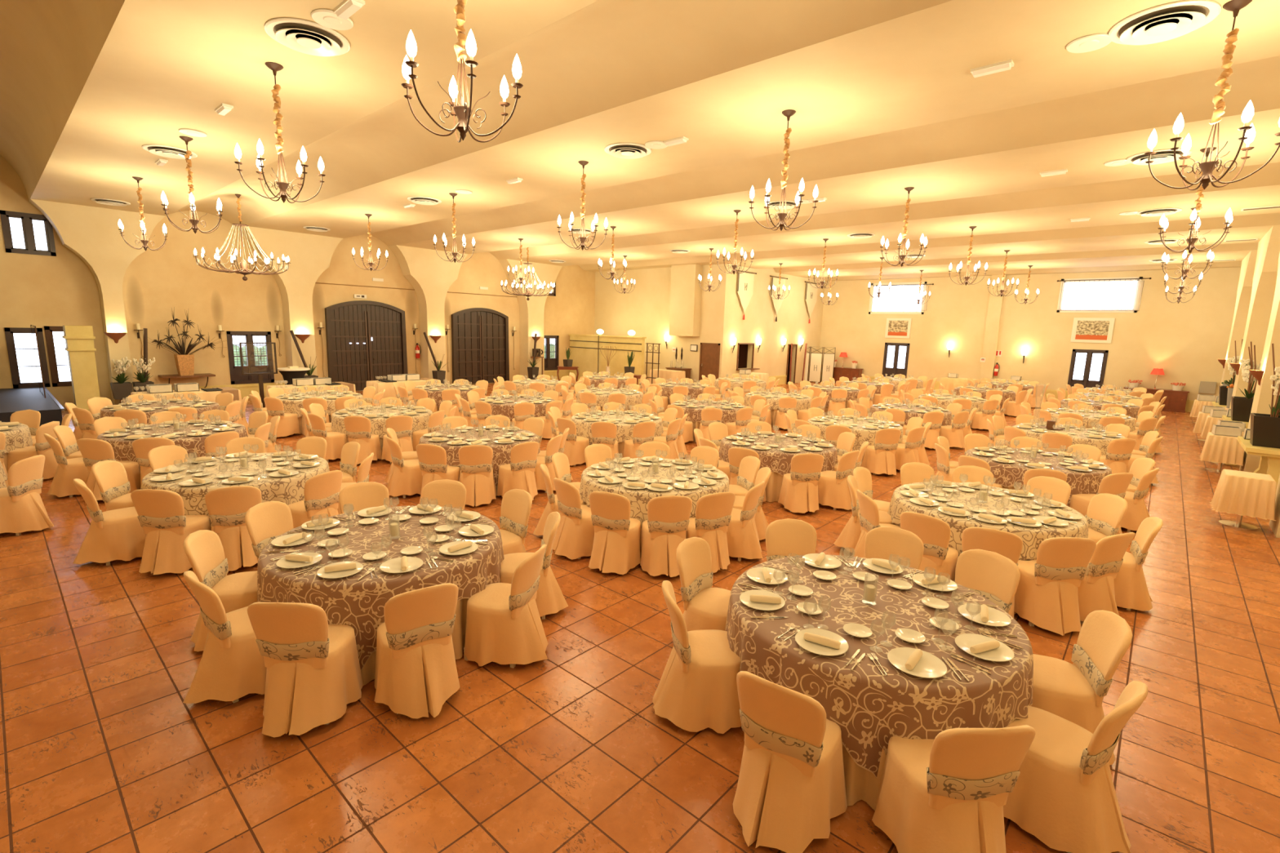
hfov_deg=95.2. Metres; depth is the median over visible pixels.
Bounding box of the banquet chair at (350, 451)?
[339,441,359,483]
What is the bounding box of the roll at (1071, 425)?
[1062,423,1075,426]
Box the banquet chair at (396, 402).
[379,396,401,406]
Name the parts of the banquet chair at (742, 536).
sash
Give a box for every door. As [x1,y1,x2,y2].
[324,300,408,391]
[451,307,509,383]
[698,342,719,381]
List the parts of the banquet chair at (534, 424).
sash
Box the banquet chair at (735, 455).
[728,447,766,502]
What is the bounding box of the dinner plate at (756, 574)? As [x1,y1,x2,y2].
[746,567,787,584]
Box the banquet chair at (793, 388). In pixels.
[789,383,797,393]
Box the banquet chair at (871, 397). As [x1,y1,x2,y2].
[868,387,876,408]
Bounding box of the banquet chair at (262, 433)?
[253,422,271,453]
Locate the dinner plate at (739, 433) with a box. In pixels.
[737,432,754,435]
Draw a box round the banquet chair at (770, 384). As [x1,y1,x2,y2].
[765,380,774,391]
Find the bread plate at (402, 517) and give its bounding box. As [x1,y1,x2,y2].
[391,514,411,520]
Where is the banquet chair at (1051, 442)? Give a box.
[1041,432,1072,452]
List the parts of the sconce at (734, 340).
lamp shade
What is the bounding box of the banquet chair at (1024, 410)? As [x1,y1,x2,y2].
[1019,404,1028,414]
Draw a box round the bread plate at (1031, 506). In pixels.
[1023,503,1042,509]
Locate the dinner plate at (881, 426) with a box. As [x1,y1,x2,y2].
[878,425,893,428]
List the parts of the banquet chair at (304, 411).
sash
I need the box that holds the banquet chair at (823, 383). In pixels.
[819,380,833,386]
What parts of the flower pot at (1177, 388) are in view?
pot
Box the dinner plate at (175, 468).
[153,466,186,472]
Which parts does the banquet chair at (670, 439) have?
sash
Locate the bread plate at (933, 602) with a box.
[921,597,949,608]
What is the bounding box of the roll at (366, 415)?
[364,414,376,417]
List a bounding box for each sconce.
[133,323,143,359]
[216,324,224,357]
[274,325,281,355]
[317,322,325,377]
[412,324,417,373]
[445,324,450,372]
[511,326,516,369]
[664,334,669,347]
[731,337,736,352]
[757,337,761,352]
[782,338,786,351]
[800,338,804,351]
[946,343,953,357]
[1021,348,1028,363]
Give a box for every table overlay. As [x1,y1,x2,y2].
[0,422,32,453]
[0,461,7,488]
[97,421,248,468]
[100,400,220,424]
[141,453,329,527]
[257,505,504,671]
[275,391,364,417]
[331,405,432,442]
[413,384,480,407]
[418,426,540,487]
[477,395,555,426]
[511,379,568,393]
[570,411,663,444]
[576,388,643,411]
[578,457,728,528]
[585,375,626,389]
[657,382,709,403]
[671,400,746,424]
[714,378,766,390]
[719,432,838,475]
[724,555,1033,778]
[743,392,811,416]
[802,386,860,407]
[807,416,902,451]
[844,381,894,397]
[868,404,951,426]
[874,377,923,391]
[888,481,1088,560]
[917,394,986,413]
[952,386,1015,409]
[964,447,1111,506]
[978,382,1033,394]
[1013,423,1125,455]
[1044,408,1135,431]
[1060,400,1140,417]
[1084,393,1142,403]
[1090,388,1145,395]
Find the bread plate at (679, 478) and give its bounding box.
[674,476,688,481]
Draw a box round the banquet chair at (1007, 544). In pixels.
[954,527,1022,617]
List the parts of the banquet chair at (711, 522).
sash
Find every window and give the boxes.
[0,209,56,256]
[4,327,50,388]
[44,325,71,386]
[226,331,274,384]
[543,335,559,370]
[548,281,555,296]
[868,281,927,314]
[882,342,910,377]
[1056,276,1142,312]
[1067,349,1108,388]
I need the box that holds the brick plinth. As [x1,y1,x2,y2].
[120,399,126,403]
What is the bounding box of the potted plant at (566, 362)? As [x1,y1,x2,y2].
[563,346,573,366]
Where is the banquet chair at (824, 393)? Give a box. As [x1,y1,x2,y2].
[818,391,826,406]
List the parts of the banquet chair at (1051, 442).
sash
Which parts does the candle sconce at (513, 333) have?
cord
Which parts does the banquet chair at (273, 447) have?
sash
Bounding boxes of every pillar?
[62,324,100,412]
[979,275,1006,382]
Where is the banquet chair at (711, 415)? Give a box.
[699,407,722,440]
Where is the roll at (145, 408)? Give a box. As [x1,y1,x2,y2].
[137,407,151,410]
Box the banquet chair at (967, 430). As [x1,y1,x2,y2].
[951,408,977,439]
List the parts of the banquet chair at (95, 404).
sash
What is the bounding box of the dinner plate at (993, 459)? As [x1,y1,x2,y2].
[991,457,1015,462]
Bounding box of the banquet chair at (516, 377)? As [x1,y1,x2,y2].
[512,374,524,381]
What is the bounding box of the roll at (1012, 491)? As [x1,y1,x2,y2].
[1008,489,1028,494]
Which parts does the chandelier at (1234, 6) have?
bulb, arm, bulb, bulb, arm, arm, chain, arm, arm, arm, bulb, bulb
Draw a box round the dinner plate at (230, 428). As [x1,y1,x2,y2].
[212,427,235,431]
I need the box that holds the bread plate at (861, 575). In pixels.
[852,571,876,581]
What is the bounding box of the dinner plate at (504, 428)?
[502,427,519,431]
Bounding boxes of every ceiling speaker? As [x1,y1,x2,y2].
[178,128,207,137]
[311,8,353,30]
[454,189,472,194]
[644,140,666,149]
[799,199,810,204]
[1066,33,1111,53]
[1104,159,1133,166]
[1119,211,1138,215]
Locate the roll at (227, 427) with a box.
[219,426,229,430]
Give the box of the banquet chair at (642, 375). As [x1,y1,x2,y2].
[639,373,646,386]
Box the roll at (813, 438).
[810,436,821,441]
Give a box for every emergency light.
[155,158,168,165]
[214,102,233,115]
[333,0,364,19]
[403,204,415,208]
[506,177,523,184]
[663,136,688,146]
[807,197,826,202]
[970,59,1013,77]
[1040,168,1067,177]
[1070,217,1090,222]
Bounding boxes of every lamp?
[103,332,126,343]
[294,333,310,342]
[430,335,441,342]
[531,336,540,342]
[839,352,847,367]
[1150,368,1164,389]
[1217,359,1226,368]
[1229,363,1240,374]
[1248,369,1264,385]
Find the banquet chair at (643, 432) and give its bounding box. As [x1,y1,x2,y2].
[622,421,656,458]
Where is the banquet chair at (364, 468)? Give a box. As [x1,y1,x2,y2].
[337,453,373,514]
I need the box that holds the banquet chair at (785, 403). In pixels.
[773,396,796,429]
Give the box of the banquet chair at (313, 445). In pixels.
[295,435,327,458]
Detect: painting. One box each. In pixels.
[884,318,911,338]
[1070,317,1115,342]
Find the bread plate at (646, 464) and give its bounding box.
[640,462,652,466]
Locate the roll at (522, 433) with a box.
[520,431,528,435]
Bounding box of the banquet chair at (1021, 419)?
[1015,413,1038,424]
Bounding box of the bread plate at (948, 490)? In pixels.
[942,488,958,492]
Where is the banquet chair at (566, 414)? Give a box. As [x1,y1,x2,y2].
[560,397,573,419]
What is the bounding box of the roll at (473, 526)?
[470,524,484,534]
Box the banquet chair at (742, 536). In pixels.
[726,480,764,561]
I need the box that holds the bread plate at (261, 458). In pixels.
[252,456,267,460]
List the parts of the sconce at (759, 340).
lamp shade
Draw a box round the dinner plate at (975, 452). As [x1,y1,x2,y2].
[972,451,995,456]
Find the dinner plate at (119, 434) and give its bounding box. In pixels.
[102,432,129,436]
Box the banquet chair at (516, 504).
[499,488,532,555]
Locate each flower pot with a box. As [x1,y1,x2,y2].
[851,360,857,368]
[1128,379,1142,387]
[1170,382,1186,391]
[1226,383,1234,408]
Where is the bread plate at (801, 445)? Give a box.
[797,444,808,446]
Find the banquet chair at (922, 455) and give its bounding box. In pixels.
[902,422,931,465]
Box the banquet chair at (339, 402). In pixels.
[330,395,356,422]
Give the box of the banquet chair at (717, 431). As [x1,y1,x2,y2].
[708,422,728,453]
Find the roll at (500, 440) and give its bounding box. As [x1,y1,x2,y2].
[497,439,511,442]
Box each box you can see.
[146,383,173,393]
[173,382,199,391]
[292,377,314,386]
[311,377,331,385]
[386,373,405,381]
[401,373,420,380]
[668,263,702,336]
[738,368,751,374]
[947,373,958,377]
[1010,375,1022,380]
[1196,394,1215,401]
[1198,381,1216,394]
[1201,405,1225,413]
[1209,408,1226,417]
[1211,424,1242,436]
[1217,419,1245,431]
[1226,408,1231,417]
[1243,428,1250,439]
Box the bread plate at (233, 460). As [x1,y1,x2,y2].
[224,457,239,462]
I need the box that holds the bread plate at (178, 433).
[172,431,185,435]
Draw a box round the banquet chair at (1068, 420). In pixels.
[1056,417,1083,427]
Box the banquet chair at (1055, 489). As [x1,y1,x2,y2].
[1026,475,1071,504]
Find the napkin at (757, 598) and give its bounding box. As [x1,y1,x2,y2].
[749,595,781,604]
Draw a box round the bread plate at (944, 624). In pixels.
[928,617,959,631]
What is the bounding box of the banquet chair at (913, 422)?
[902,417,923,439]
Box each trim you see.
[44,386,64,411]
[315,282,414,289]
[447,291,516,297]
[736,342,759,370]
[786,344,797,384]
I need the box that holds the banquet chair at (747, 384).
[742,380,756,399]
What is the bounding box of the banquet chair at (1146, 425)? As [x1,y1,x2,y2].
[1127,417,1157,450]
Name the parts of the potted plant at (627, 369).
pot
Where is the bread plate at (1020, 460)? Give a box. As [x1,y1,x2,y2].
[1016,459,1029,462]
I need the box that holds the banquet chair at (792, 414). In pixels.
[786,408,797,431]
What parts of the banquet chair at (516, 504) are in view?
sash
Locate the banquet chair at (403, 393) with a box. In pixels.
[397,386,414,406]
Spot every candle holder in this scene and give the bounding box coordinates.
[161,399,166,404]
[173,422,179,429]
[240,457,247,466]
[389,523,399,536]
[478,428,483,435]
[653,463,657,471]
[775,435,779,441]
[864,584,875,602]
[979,490,987,501]
[1031,449,1036,457]
[1065,425,1070,430]
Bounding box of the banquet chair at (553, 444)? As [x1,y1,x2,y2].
[533,434,562,493]
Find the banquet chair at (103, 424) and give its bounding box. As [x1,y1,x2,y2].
[93,416,128,436]
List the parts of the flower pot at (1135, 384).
pot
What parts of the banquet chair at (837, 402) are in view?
sash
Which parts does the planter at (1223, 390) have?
pot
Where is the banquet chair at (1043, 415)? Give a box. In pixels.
[1033,408,1051,422]
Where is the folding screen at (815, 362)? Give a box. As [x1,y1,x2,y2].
[804,346,835,382]
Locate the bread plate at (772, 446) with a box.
[768,444,778,447]
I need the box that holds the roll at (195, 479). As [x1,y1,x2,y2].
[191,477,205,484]
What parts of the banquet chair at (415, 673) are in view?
sash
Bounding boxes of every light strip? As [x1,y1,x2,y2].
[372,277,383,281]
[479,286,488,289]
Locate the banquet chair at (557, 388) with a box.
[555,382,568,409]
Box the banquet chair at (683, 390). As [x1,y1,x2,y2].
[672,385,688,400]
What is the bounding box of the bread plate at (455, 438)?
[453,437,464,439]
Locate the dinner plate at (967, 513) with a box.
[937,506,970,515]
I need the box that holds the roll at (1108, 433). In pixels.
[1104,431,1118,435]
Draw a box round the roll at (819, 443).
[817,441,828,446]
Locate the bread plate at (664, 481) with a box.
[659,479,673,483]
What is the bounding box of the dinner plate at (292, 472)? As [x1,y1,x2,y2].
[268,470,298,476]
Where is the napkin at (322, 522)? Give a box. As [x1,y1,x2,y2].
[306,518,333,527]
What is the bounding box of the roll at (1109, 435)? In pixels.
[1106,434,1116,436]
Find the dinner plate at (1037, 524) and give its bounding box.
[1005,516,1042,526]
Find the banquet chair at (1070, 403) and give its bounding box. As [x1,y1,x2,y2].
[1067,400,1086,409]
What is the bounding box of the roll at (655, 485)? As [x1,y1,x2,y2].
[650,483,668,488]
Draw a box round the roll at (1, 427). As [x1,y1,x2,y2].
[0,426,8,429]
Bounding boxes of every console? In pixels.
[1212,401,1226,407]
[1222,414,1248,428]
[1237,435,1279,489]
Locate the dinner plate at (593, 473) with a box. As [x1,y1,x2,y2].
[586,470,610,476]
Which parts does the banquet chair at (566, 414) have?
sash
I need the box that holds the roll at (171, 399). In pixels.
[168,398,179,400]
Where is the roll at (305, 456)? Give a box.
[298,453,311,458]
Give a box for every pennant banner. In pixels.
[736,269,756,319]
[769,275,787,321]
[804,280,819,323]
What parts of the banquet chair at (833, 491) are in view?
sash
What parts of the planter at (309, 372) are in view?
pot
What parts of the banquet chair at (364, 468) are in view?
sash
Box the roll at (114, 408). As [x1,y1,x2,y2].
[113,407,126,409]
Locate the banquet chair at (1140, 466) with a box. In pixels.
[1126,457,1155,492]
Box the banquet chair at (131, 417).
[113,408,146,426]
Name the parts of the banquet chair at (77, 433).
sash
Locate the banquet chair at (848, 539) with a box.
[833,475,894,554]
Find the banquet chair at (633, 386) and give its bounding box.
[626,383,639,391]
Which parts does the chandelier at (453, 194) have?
arm, arm, arm, arm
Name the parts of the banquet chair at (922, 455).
sash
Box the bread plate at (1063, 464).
[1058,462,1072,466]
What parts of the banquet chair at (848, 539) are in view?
sash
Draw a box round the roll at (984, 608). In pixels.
[980,604,988,622]
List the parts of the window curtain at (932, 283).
curtain rod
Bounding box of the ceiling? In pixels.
[0,0,1279,280]
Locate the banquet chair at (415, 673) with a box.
[373,582,460,719]
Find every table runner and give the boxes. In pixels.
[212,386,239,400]
[331,381,354,392]
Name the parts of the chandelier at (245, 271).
arm, arm, arm, arm, arm, stem, arm, arm, arm, arm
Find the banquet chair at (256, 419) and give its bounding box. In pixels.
[247,410,267,437]
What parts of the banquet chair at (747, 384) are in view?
sash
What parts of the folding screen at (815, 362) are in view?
panel frame, panel frame, panel frame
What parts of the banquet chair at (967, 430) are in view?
sash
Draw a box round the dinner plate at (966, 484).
[960,482,988,488]
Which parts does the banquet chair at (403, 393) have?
sash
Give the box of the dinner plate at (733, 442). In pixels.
[731,441,750,445]
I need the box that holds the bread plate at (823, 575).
[813,570,836,580]
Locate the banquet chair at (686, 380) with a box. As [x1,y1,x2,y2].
[680,377,693,383]
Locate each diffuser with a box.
[156,160,166,165]
[216,105,231,115]
[404,204,414,208]
[506,178,521,184]
[665,138,686,146]
[1071,218,1088,222]
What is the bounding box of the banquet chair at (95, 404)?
[87,396,112,420]
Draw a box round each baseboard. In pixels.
[172,382,284,398]
[544,369,569,379]
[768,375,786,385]
[819,373,1194,412]
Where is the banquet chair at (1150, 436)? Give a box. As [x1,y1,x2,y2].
[1131,431,1159,456]
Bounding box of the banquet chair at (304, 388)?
[297,385,318,392]
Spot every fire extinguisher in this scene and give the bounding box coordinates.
[415,342,421,358]
[993,362,999,376]
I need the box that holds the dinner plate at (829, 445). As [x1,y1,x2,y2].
[813,443,833,447]
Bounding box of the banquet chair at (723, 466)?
[699,437,730,484]
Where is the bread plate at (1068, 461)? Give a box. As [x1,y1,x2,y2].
[1063,460,1077,463]
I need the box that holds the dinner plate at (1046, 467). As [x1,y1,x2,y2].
[1024,463,1049,468]
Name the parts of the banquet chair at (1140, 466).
sash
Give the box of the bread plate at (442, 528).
[434,524,454,532]
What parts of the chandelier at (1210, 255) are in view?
bulb, bulb, arm, arm, arm, bulb, bulb, arm, arm, bulb, bulb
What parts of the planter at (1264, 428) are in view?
pot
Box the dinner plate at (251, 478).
[222,476,254,484]
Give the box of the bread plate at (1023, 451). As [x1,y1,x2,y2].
[1018,450,1031,453]
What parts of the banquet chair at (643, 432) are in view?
sash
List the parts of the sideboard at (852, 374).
door, door, door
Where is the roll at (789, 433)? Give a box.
[787,432,797,436]
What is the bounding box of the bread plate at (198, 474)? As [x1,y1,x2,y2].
[191,471,210,476]
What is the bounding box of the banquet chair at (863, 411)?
[854,403,867,417]
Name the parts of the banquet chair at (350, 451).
sash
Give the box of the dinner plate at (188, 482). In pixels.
[177,478,213,485]
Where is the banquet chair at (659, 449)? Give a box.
[638,440,670,458]
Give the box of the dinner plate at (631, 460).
[613,457,635,462]
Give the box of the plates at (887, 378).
[727,377,1130,397]
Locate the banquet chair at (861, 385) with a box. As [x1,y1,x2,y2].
[856,382,866,390]
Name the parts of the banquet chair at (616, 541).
sash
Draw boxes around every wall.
[0,155,595,408]
[29,199,562,404]
[568,333,646,385]
[594,263,726,382]
[720,263,825,382]
[737,344,791,382]
[819,266,1240,400]
[1217,225,1279,537]
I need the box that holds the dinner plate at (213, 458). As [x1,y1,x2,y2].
[186,457,216,462]
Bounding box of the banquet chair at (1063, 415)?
[1057,413,1083,422]
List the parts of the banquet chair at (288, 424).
sash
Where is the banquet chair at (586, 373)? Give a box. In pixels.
[582,371,593,377]
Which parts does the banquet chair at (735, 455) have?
sash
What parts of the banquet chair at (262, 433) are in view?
sash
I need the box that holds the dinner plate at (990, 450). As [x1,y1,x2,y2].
[974,447,995,451]
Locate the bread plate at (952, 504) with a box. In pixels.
[946,502,964,506]
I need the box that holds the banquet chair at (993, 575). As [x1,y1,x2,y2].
[953,549,1020,613]
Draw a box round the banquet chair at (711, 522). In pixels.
[685,492,735,573]
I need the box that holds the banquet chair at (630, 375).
[623,372,634,377]
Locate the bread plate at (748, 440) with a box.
[745,439,755,441]
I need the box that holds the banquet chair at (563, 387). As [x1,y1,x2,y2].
[560,385,576,409]
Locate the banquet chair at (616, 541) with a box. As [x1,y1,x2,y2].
[588,491,641,574]
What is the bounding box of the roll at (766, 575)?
[761,566,771,582]
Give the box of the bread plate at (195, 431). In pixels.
[191,429,204,432]
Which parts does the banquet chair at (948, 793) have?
sash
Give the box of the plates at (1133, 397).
[718,377,1142,399]
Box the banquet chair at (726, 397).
[718,378,733,401]
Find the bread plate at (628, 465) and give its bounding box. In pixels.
[622,463,635,467]
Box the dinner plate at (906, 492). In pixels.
[899,489,928,497]
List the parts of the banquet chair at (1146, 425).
sash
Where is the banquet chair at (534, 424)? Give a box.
[522,417,544,450]
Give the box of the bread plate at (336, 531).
[327,528,349,535]
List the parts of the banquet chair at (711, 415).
sash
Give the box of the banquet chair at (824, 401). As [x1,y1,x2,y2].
[807,395,828,416]
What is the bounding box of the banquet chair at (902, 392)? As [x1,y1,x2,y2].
[900,389,905,404]
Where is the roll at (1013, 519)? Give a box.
[1011,517,1035,524]
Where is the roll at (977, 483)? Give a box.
[968,481,981,487]
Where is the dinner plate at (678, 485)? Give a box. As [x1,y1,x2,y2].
[673,482,699,488]
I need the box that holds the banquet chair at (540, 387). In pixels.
[529,382,545,396]
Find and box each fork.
[270,551,300,559]
[302,563,321,576]
[303,564,323,577]
[430,555,453,561]
[430,556,453,562]
[742,587,772,589]
[764,564,791,572]
[777,625,796,638]
[783,627,804,641]
[866,653,884,676]
[871,653,887,675]
[950,652,991,671]
[951,592,971,599]
[951,655,991,674]
[955,592,973,599]
[977,630,1016,636]
[978,631,1017,637]
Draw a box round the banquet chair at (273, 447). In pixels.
[266,415,279,453]
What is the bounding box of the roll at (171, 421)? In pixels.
[163,420,179,423]
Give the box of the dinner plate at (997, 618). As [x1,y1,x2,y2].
[957,604,1011,626]
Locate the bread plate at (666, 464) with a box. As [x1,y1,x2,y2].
[659,462,672,466]
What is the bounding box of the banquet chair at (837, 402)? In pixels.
[826,388,847,416]
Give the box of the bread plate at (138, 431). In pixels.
[131,430,145,432]
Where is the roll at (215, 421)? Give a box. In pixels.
[214,420,226,423]
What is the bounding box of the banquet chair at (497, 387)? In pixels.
[493,384,500,390]
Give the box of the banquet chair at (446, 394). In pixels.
[441,388,460,416]
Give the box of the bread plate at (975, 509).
[968,506,986,512]
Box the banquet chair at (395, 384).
[392,382,413,399]
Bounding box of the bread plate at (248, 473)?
[240,471,257,475]
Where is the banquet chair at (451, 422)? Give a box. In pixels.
[441,416,467,430]
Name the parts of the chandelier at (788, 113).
bulb, arm, bulb, bulb, arm, arm, arm, arm, bulb, arm, bulb, bulb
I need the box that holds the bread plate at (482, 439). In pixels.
[480,438,491,441]
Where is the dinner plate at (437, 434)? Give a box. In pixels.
[423,432,443,436]
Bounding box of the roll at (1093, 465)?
[1088,463,1099,467]
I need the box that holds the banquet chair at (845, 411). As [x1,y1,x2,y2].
[837,408,859,417]
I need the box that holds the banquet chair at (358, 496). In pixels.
[338,481,389,514]
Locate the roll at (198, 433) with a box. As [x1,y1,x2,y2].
[195,431,202,435]
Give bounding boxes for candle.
[135,323,140,329]
[217,324,222,330]
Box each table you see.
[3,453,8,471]
[130,387,246,420]
[265,384,355,407]
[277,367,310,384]
[294,415,330,434]
[346,437,382,459]
[360,598,468,685]
[366,379,440,398]
[556,365,578,382]
[617,441,624,457]
[623,373,641,384]
[648,368,685,384]
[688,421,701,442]
[735,372,768,384]
[740,725,885,811]
[764,471,783,502]
[770,408,778,426]
[824,400,848,413]
[938,377,979,395]
[991,378,1030,384]
[1001,485,1020,489]
[1189,399,1215,423]
[1192,411,1210,441]
[1200,415,1223,438]
[1200,431,1244,473]
[1208,468,1276,530]
[1210,431,1244,466]
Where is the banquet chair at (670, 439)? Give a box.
[653,417,681,459]
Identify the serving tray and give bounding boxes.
[200,387,222,391]
[324,382,341,385]
[377,380,396,382]
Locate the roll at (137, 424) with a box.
[128,423,143,427]
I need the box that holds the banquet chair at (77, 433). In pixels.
[64,402,82,448]
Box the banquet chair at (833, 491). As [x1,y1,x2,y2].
[817,449,859,510]
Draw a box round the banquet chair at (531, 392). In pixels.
[520,388,537,396]
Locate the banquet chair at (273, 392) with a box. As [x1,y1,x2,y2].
[267,386,284,397]
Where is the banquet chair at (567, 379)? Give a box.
[560,375,571,390]
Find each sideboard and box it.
[665,367,691,378]
[832,366,862,382]
[1123,386,1189,413]
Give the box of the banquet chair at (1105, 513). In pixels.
[1084,493,1128,542]
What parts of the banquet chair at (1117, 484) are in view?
sash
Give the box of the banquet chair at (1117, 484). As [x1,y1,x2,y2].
[1070,472,1133,534]
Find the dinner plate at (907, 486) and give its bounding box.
[902,484,930,491]
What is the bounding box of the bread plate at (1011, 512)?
[1005,510,1025,515]
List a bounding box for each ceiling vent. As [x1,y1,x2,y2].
[90,198,130,205]
[142,144,197,159]
[264,17,350,56]
[302,226,330,231]
[407,196,441,204]
[548,260,566,262]
[568,228,592,234]
[604,142,651,159]
[669,248,690,253]
[764,200,799,209]
[847,232,875,238]
[906,253,925,257]
[1108,0,1221,44]
[1126,148,1191,164]
[1136,208,1182,216]
[1144,239,1180,244]
[1149,258,1177,262]
[1209,259,1235,261]
[1224,238,1257,241]
[1240,204,1279,211]
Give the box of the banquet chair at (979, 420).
[970,399,998,429]
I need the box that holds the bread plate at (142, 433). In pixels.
[133,431,148,434]
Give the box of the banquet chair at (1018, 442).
[1009,436,1043,450]
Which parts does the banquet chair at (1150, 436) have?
sash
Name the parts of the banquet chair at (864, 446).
sash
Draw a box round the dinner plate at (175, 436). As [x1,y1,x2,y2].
[154,434,180,438]
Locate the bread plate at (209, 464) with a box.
[200,462,217,466]
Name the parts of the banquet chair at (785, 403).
sash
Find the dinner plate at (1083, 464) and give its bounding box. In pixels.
[1080,463,1106,469]
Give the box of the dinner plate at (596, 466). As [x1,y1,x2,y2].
[591,463,614,469]
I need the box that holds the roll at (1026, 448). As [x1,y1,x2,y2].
[1025,447,1039,450]
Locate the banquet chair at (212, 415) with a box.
[199,408,229,421]
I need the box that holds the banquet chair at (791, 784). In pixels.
[733,671,847,852]
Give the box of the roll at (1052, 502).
[1042,497,1061,506]
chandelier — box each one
[118,176,168,251]
[160,135,222,233]
[192,193,289,280]
[234,62,325,203]
[351,213,388,271]
[401,0,523,142]
[433,192,475,262]
[500,247,555,300]
[506,238,534,284]
[557,160,608,250]
[597,226,626,279]
[613,255,635,293]
[697,248,721,291]
[716,209,753,274]
[748,109,817,230]
[768,262,790,299]
[808,238,838,288]
[820,273,838,305]
[867,257,891,297]
[880,186,927,266]
[908,270,930,304]
[948,226,987,285]
[986,249,1018,297]
[1014,265,1039,303]
[1144,0,1279,190]
[1157,146,1232,253]
[1160,207,1213,279]
[1164,240,1202,294]
[1165,258,1196,303]
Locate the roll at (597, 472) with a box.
[595,469,600,475]
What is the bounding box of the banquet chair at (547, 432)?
[537,400,561,438]
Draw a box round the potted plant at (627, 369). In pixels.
[624,350,635,373]
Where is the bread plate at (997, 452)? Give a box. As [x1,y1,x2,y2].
[995,451,1007,454]
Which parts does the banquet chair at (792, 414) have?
sash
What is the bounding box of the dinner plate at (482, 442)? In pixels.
[466,441,487,444]
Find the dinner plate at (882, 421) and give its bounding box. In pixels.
[878,420,893,422]
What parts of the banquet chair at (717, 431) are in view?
sash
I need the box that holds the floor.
[0,379,1279,852]
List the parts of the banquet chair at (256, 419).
sash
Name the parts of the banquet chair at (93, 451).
sash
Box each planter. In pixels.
[110,356,132,399]
[132,357,155,391]
[302,356,318,377]
[431,355,447,384]
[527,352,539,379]
[1218,338,1243,405]
[1231,341,1261,422]
[1249,343,1279,448]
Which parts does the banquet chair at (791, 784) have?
sash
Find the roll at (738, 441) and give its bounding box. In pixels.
[736,440,745,444]
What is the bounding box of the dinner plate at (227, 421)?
[210,421,231,424]
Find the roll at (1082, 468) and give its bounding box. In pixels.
[1070,466,1088,470]
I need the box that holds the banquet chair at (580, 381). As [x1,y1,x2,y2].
[568,380,582,399]
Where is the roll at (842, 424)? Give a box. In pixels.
[839,423,850,426]
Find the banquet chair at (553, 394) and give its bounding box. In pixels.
[542,390,558,400]
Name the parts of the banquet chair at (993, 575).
sash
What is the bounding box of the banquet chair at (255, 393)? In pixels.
[250,391,266,411]
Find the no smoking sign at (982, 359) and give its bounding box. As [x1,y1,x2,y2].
[980,357,985,362]
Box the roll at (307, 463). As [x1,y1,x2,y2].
[300,460,314,466]
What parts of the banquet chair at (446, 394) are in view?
sash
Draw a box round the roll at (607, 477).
[604,475,613,482]
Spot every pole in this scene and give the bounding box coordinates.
[142,328,148,382]
[289,329,311,376]
[422,332,439,371]
[533,333,537,367]
[789,343,792,382]
[801,343,807,381]
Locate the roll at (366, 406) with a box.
[361,404,372,408]
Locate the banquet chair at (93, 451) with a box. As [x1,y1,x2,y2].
[76,438,140,500]
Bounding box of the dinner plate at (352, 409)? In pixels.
[340,408,356,410]
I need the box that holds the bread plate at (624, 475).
[617,473,630,477]
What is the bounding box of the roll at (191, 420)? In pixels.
[189,419,204,422]
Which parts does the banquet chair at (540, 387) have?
sash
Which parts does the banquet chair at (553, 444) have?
sash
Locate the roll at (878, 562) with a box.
[871,559,899,571]
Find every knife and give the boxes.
[265,551,297,553]
[269,550,299,551]
[293,564,325,573]
[294,564,326,576]
[356,567,376,581]
[425,557,432,568]
[431,558,438,568]
[737,582,765,590]
[743,582,774,591]
[750,617,785,618]
[753,616,788,617]
[787,556,800,568]
[845,648,860,666]
[850,653,865,671]
[902,570,921,577]
[942,656,962,680]
[946,657,969,682]
[957,601,994,606]
[982,633,1023,649]
[1002,642,1019,650]
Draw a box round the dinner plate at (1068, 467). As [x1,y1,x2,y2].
[1066,466,1092,471]
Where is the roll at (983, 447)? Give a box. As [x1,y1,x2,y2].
[977,446,989,449]
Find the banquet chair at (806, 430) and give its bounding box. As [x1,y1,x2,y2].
[795,424,820,438]
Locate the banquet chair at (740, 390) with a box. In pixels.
[733,386,743,397]
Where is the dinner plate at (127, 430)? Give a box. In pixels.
[104,429,130,433]
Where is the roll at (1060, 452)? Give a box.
[1057,451,1071,456]
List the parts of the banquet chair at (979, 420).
sash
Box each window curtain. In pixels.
[875,283,933,306]
[1057,277,1151,311]
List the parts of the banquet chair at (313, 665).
sash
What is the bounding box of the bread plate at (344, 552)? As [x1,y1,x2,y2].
[328,548,352,557]
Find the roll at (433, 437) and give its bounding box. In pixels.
[431,436,444,440]
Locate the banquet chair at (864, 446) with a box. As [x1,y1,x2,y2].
[834,441,868,471]
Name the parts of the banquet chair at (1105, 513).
sash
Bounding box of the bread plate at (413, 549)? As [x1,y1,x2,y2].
[400,546,422,555]
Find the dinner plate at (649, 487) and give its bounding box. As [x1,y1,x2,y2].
[646,484,672,491]
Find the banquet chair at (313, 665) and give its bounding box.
[247,602,363,737]
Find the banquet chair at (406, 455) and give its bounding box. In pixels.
[384,427,418,483]
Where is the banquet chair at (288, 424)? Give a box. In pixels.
[263,396,300,437]
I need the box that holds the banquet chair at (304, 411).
[300,408,332,436]
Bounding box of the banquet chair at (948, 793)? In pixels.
[871,724,1035,852]
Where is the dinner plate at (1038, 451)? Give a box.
[1020,448,1043,452]
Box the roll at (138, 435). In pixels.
[126,434,145,438]
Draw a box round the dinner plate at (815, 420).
[810,418,825,421]

